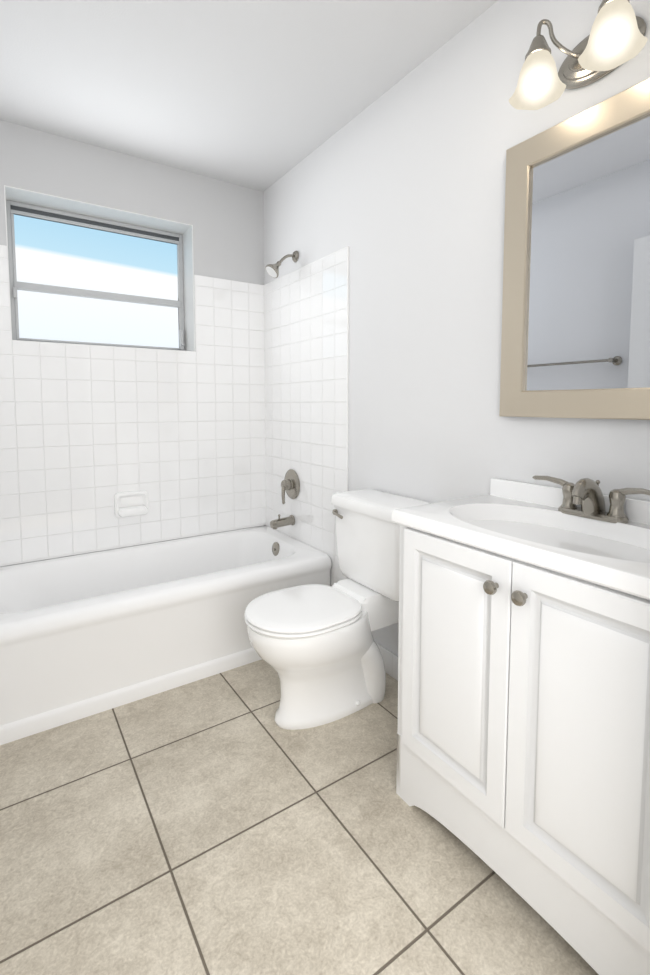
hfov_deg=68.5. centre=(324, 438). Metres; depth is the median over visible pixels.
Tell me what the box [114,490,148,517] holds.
soap dish
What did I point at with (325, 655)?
toilet
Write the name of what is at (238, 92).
ceiling
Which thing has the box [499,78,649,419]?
mirror
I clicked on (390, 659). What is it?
baseboard
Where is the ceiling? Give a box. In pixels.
[0,0,497,191]
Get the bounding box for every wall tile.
[0,245,265,566]
[264,248,346,586]
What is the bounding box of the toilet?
[244,489,430,729]
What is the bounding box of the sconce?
[509,0,647,109]
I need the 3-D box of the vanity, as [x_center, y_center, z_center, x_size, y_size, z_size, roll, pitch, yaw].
[0.576,0.597,1.187,0.460,0.976,0.774,-3,5,-34]
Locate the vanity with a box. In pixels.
[392,476,649,974]
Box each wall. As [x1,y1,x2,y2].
[0,120,265,566]
[263,0,649,655]
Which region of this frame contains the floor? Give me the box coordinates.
[0,659,598,974]
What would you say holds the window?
in the wall at (220, 223)
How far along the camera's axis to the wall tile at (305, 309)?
2.52 m
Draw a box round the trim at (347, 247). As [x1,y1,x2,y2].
[264,246,348,578]
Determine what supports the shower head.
attached to the wall at (413, 185)
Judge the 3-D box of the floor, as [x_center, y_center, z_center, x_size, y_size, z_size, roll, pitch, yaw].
[0.167,1.159,0.881,2.030,0.100,4.700,-3,5,-34]
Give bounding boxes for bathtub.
[0,526,331,744]
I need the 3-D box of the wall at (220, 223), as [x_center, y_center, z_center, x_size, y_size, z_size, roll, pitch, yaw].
[-1.074,-0.240,2.632,2.030,2.440,0.250,-3,5,-34]
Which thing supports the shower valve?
attached to the wall tile at (305, 309)
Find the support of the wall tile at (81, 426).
attached to the wall at (220, 223)
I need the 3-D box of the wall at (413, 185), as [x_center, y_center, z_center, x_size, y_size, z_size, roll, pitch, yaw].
[0.976,-0.136,1.182,0.250,2.440,4.450,-3,5,-34]
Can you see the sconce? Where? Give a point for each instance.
(616, 36)
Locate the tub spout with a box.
[270,514,294,528]
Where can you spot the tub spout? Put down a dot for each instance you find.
(280, 522)
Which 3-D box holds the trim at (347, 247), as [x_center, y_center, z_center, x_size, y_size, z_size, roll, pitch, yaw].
[-0.131,0.036,2.612,0.009,1.892,0.853,-3,5,-34]
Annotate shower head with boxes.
[265,251,298,277]
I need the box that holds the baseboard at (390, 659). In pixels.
[376,642,397,680]
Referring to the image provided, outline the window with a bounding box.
[6,200,184,350]
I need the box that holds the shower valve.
[281,469,299,503]
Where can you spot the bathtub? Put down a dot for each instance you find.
(83, 635)

